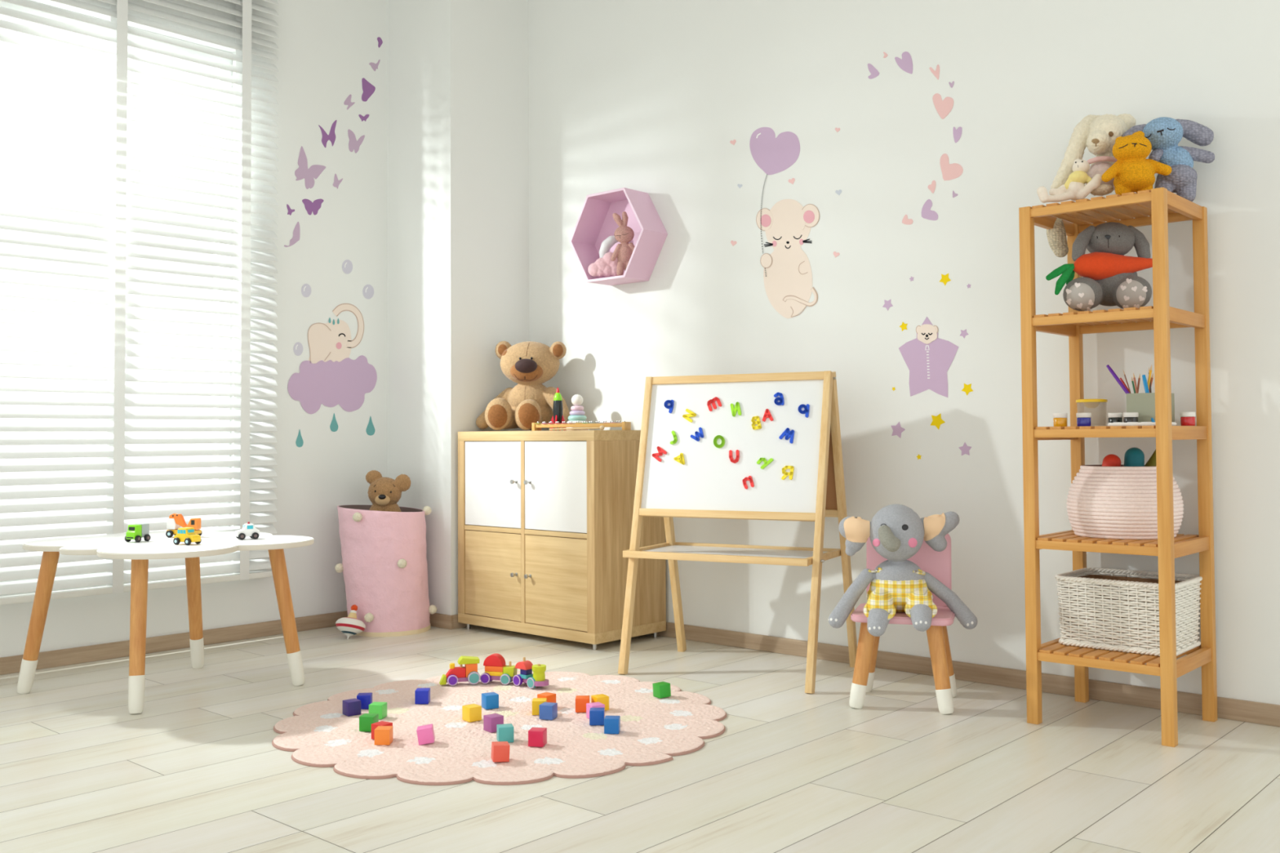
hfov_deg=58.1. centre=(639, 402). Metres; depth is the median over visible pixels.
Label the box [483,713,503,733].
block
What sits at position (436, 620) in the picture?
baseboard
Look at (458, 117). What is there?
wall pillar
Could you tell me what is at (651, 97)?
wall
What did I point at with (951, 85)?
sticker
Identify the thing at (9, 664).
baseboard
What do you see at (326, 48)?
wall
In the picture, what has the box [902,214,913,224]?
sticker
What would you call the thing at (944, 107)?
sticker
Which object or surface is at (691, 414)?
magnet
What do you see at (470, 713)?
block
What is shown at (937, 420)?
sticker
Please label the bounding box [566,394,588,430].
rings
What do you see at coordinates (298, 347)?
sticker
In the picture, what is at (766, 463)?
magnet
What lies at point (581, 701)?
block
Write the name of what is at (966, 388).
sticker
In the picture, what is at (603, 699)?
block
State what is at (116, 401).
blind
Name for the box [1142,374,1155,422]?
marker
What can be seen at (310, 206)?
sticker
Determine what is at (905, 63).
sticker
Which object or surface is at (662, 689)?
block
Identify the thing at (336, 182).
sticker
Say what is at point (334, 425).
sticker
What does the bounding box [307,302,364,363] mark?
sticker
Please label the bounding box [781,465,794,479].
magnet
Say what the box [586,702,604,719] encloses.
block
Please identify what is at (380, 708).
block
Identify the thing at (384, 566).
laundry basket
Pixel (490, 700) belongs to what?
block
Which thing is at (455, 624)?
baseboard
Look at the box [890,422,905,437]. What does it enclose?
sticker
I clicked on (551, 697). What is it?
block
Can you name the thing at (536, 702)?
block
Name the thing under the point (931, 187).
sticker
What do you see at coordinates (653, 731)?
rug
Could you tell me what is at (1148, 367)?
pencil
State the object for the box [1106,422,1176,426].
palette
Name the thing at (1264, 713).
baseboard
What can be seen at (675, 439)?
magnet
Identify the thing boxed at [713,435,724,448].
magnet
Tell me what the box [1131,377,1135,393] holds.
pencil
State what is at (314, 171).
sticker
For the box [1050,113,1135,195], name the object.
plush bunny
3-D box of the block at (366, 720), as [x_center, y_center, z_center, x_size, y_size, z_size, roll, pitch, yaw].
[-0.703,0.829,2.988,0.038,0.038,0.038,-1,-2,10]
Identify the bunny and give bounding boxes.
[610,211,634,275]
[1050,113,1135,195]
[1062,222,1151,311]
[1122,116,1214,201]
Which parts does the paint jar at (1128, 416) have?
glass, lid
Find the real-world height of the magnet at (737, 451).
0.044 m
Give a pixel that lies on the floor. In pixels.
(199, 770)
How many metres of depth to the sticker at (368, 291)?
4.87 m
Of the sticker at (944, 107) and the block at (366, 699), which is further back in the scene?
the sticker at (944, 107)
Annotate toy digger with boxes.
[165,513,202,537]
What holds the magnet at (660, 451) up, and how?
on the easel
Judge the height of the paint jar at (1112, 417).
0.036 m
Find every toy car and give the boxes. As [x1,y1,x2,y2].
[173,527,201,545]
[235,521,259,539]
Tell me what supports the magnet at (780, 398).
on the easel
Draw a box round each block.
[342,698,360,716]
[356,693,372,709]
[359,713,378,732]
[368,702,386,719]
[371,720,392,739]
[374,726,393,745]
[414,688,430,704]
[416,724,435,745]
[462,703,481,722]
[481,692,498,709]
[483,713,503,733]
[490,741,510,762]
[496,723,514,742]
[528,727,546,746]
[532,697,546,715]
[537,692,555,702]
[539,702,557,719]
[575,695,589,712]
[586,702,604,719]
[589,707,604,725]
[591,693,608,711]
[604,715,620,733]
[652,681,671,698]
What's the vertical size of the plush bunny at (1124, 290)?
0.246 m
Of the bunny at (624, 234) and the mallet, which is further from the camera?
the bunny at (624, 234)
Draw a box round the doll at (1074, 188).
[1036,158,1102,202]
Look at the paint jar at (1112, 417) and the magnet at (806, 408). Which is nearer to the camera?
the paint jar at (1112, 417)
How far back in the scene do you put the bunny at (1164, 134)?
3.07 m
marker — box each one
[1106,364,1129,394]
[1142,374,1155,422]
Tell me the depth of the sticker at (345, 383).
4.73 m
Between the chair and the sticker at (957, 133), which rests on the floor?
the chair
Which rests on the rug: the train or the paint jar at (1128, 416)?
the train
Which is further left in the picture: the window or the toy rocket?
the window
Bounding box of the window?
[0,0,231,582]
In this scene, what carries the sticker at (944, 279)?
attached to the wall at (651, 97)
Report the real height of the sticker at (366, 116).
0.037 m
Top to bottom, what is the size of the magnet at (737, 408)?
0.048 m
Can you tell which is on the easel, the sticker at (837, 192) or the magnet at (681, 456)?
the magnet at (681, 456)
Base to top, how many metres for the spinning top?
0.126 m
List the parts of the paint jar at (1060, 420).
glass, lid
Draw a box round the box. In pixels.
[1126,392,1174,426]
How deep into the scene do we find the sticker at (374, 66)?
4.92 m
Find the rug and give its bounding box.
[271,671,726,785]
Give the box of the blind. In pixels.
[0,0,279,604]
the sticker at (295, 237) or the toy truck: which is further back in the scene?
the sticker at (295, 237)
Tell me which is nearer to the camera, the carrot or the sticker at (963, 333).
the carrot
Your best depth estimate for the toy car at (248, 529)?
3.56 m
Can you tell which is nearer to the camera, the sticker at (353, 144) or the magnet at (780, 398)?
the magnet at (780, 398)
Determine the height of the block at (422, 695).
0.038 m
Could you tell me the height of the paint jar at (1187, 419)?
0.036 m
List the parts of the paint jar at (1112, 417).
lid, glass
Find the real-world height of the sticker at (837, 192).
0.021 m
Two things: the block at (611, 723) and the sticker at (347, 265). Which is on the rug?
the block at (611, 723)
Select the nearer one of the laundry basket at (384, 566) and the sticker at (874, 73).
the sticker at (874, 73)
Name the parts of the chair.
leg, leg, seat, backrest, leg, leg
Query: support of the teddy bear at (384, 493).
in the laundry basket at (384, 566)
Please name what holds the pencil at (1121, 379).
in the box
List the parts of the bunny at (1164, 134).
arm, arm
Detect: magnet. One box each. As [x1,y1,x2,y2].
[652,446,666,462]
[663,400,674,413]
[670,431,677,444]
[673,453,684,464]
[682,408,696,422]
[690,426,703,441]
[706,396,721,411]
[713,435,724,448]
[728,449,739,463]
[730,401,741,417]
[742,475,754,488]
[751,416,761,430]
[756,457,773,469]
[762,408,773,422]
[773,392,784,405]
[778,427,794,443]
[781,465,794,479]
[798,404,809,417]
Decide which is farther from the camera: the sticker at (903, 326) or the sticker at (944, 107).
the sticker at (903, 326)
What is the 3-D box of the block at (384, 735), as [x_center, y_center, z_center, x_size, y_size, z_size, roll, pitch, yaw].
[-0.635,0.825,2.856,0.038,0.038,0.038,0,-2,1]
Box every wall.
[0,0,387,657]
[528,0,1279,705]
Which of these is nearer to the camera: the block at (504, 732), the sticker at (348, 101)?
the block at (504, 732)
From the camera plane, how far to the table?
3.48 m
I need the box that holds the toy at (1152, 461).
[1144,449,1155,466]
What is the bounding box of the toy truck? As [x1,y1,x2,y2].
[124,523,150,542]
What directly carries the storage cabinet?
on the floor
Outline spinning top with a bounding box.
[335,604,365,639]
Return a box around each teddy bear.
[365,470,410,511]
[475,341,569,430]
[1101,130,1171,195]
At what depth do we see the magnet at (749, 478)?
3.67 m
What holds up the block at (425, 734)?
on the rug
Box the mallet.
[549,425,604,430]
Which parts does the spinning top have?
stem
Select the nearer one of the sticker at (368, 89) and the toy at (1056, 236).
the toy at (1056, 236)
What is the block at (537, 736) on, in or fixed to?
on the rug
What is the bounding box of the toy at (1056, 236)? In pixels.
[1046,217,1068,257]
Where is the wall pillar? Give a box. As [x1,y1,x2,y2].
[386,0,529,615]
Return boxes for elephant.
[827,504,977,636]
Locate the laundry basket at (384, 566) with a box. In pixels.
[334,505,437,636]
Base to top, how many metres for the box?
0.088 m
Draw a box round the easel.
[617,370,857,693]
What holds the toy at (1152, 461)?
in the rope basket at (1104, 502)
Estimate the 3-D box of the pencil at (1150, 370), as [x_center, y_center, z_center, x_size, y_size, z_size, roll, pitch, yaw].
[1.363,-0.023,3.103,0.035,0.161,0.006,0,-2,-7]
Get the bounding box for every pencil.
[1119,377,1129,392]
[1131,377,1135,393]
[1133,373,1137,393]
[1137,373,1140,392]
[1147,364,1151,388]
[1148,367,1151,392]
[1148,373,1153,392]
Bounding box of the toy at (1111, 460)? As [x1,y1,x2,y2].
[1102,453,1121,466]
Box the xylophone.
[531,421,631,431]
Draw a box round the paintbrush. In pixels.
[1123,370,1131,393]
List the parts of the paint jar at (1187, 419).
lid, glass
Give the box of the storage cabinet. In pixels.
[457,430,666,650]
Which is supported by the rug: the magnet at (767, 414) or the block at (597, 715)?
the block at (597, 715)
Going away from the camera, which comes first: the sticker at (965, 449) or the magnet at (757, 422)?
the sticker at (965, 449)
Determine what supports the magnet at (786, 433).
on the easel
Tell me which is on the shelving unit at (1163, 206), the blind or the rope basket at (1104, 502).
the rope basket at (1104, 502)
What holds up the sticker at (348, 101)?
attached to the wall at (326, 48)
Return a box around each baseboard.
[0,610,347,675]
[429,613,453,629]
[452,614,475,629]
[649,622,1279,727]
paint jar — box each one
[1053,413,1067,426]
[1075,413,1091,426]
[1107,413,1122,422]
[1123,412,1138,422]
[1179,412,1195,426]
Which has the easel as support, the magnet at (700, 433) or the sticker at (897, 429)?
the magnet at (700, 433)
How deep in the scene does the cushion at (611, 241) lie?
4.55 m
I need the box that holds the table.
[17,530,314,714]
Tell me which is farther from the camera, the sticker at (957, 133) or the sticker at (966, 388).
the sticker at (957, 133)
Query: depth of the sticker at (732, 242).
4.24 m
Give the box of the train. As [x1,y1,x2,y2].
[439,653,548,688]
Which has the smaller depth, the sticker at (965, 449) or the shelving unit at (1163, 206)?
the shelving unit at (1163, 206)
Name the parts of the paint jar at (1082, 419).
lid, glass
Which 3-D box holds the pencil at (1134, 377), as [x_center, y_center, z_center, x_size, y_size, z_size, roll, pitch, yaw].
[1.342,-0.012,3.106,0.005,0.140,0.044,0,-2,-4]
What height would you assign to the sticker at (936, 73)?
0.050 m
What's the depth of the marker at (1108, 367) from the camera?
3.14 m
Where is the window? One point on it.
(4, 4)
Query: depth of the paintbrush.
3.14 m
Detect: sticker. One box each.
[284,221,299,247]
[286,204,294,215]
[287,355,377,413]
[293,342,302,355]
[294,146,325,189]
[295,430,303,447]
[301,283,311,297]
[302,199,323,214]
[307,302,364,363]
[318,120,337,147]
[329,413,337,431]
[333,173,342,188]
[342,259,352,274]
[343,93,355,109]
[347,128,364,153]
[358,114,368,121]
[361,77,375,101]
[362,284,373,298]
[365,416,374,435]
[368,59,380,71]
[377,36,382,47]
[729,139,736,144]
[730,240,737,245]
[749,127,799,276]
[755,199,819,318]
[788,177,795,184]
[833,251,839,257]
[835,189,841,195]
[867,63,879,79]
[882,299,893,311]
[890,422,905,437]
[894,51,912,74]
[898,316,958,397]
[899,322,907,330]
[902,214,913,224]
[921,199,937,220]
[928,180,935,193]
[929,64,939,79]
[930,413,945,429]
[932,93,953,119]
[939,153,963,180]
[939,273,951,285]
[948,80,954,87]
[952,126,962,142]
[952,190,957,197]
[958,442,971,455]
[960,328,968,337]
[961,383,973,395]
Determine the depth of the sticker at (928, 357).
3.70 m
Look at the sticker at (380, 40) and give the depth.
4.95 m
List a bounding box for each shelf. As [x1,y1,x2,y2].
[464,524,586,538]
[569,187,667,285]
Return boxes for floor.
[0,625,1279,852]
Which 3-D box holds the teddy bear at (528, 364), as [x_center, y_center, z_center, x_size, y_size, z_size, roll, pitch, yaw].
[-0.479,-0.072,4.689,0.390,0.368,0.227,0,-2,-4]
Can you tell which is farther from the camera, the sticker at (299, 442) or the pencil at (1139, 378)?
the sticker at (299, 442)
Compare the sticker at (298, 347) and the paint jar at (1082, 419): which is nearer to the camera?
the paint jar at (1082, 419)
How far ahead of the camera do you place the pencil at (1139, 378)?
3.13 m
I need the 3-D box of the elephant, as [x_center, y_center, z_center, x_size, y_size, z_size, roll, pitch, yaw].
[0.738,0.466,3.250,0.413,0.354,0.254,-1,-2,13]
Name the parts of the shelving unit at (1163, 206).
post, rail, rail, rail, rail, rail, post, rail, rail, rail, rail, rail, rail, rail, post, rail, rail, rail, rail, rail, post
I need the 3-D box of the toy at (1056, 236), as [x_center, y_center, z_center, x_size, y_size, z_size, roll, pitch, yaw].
[1.174,-0.473,3.241,0.058,0.131,0.067,-1,-2,21]
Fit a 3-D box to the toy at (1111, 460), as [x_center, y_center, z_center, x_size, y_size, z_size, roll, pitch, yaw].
[1.263,0.212,3.093,0.054,0.147,0.046,-1,-2,23]
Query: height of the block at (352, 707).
0.038 m
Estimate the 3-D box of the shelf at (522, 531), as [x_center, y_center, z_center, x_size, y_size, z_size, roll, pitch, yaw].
[-0.319,0.493,4.517,0.689,0.018,0.377,-2,-2,42]
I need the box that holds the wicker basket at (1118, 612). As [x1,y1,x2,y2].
[1054,567,1202,656]
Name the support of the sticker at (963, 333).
attached to the wall at (651, 97)
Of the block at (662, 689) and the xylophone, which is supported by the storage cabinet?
the xylophone
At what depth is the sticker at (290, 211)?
4.60 m
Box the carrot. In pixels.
[1045,252,1152,294]
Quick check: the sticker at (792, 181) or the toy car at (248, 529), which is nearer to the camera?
the toy car at (248, 529)
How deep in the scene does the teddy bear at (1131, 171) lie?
3.00 m
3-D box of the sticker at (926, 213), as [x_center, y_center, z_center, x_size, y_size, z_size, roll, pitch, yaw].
[0.932,-0.620,3.710,0.059,0.072,0.001,-2,-2,42]
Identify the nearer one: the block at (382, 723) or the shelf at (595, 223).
the block at (382, 723)
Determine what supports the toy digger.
on the table
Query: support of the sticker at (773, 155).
attached to the wall at (651, 97)
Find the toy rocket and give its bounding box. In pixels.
[549,386,565,431]
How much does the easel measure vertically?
0.972 m
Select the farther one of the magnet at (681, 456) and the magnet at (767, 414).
the magnet at (681, 456)
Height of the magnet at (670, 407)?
0.046 m
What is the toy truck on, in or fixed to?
on the table
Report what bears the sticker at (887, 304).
attached to the wall at (651, 97)
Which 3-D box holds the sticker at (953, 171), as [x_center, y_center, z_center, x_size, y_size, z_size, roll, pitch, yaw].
[0.990,-0.752,3.662,0.079,0.088,0.001,-2,-2,42]
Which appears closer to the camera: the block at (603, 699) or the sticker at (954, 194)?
the block at (603, 699)
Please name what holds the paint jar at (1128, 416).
on the shelving unit at (1163, 206)
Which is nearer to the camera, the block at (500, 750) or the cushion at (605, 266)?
the block at (500, 750)
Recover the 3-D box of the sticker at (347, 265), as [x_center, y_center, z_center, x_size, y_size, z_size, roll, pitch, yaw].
[-1.218,-0.566,4.798,0.001,0.060,0.052,-2,-2,42]
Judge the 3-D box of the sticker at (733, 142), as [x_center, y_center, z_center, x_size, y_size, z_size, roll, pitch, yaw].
[0.343,-0.959,4.248,0.028,0.022,0.001,-2,-2,42]
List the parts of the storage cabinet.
leg, panel, door, door, knob, knob, knob, knob, door, door, leg, panel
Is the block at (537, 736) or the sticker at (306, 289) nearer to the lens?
the block at (537, 736)
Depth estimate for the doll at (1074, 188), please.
3.08 m
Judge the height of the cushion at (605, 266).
0.097 m
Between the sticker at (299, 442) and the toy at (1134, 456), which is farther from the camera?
the sticker at (299, 442)
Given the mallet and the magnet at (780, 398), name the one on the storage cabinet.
the mallet
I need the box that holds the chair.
[848,533,956,714]
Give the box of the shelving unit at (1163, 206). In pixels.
[1018,186,1217,747]
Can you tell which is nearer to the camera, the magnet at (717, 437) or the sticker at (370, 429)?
the magnet at (717, 437)
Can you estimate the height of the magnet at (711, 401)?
0.048 m
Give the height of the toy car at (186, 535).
0.049 m
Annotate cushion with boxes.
[587,252,617,276]
[599,235,617,257]
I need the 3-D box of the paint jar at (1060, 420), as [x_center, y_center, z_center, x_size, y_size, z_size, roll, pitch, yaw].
[1.134,0.047,3.110,0.038,0.036,0.037,-2,-2,42]
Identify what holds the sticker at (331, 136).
attached to the wall at (326, 48)
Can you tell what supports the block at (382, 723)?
on the rug
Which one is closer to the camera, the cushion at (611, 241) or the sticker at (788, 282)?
the sticker at (788, 282)
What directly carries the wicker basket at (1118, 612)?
on the shelving unit at (1163, 206)
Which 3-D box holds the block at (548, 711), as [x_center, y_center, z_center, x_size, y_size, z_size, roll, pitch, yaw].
[-0.247,0.830,3.102,0.038,0.038,0.038,-1,-2,18]
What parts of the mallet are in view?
handle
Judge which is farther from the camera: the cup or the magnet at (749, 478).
the magnet at (749, 478)
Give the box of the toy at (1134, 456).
[1124,447,1144,466]
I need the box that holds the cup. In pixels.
[1075,398,1107,408]
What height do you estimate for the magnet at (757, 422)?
0.045 m
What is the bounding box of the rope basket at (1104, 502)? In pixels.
[1066,464,1183,539]
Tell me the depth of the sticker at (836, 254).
3.94 m
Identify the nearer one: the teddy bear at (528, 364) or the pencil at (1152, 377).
the pencil at (1152, 377)

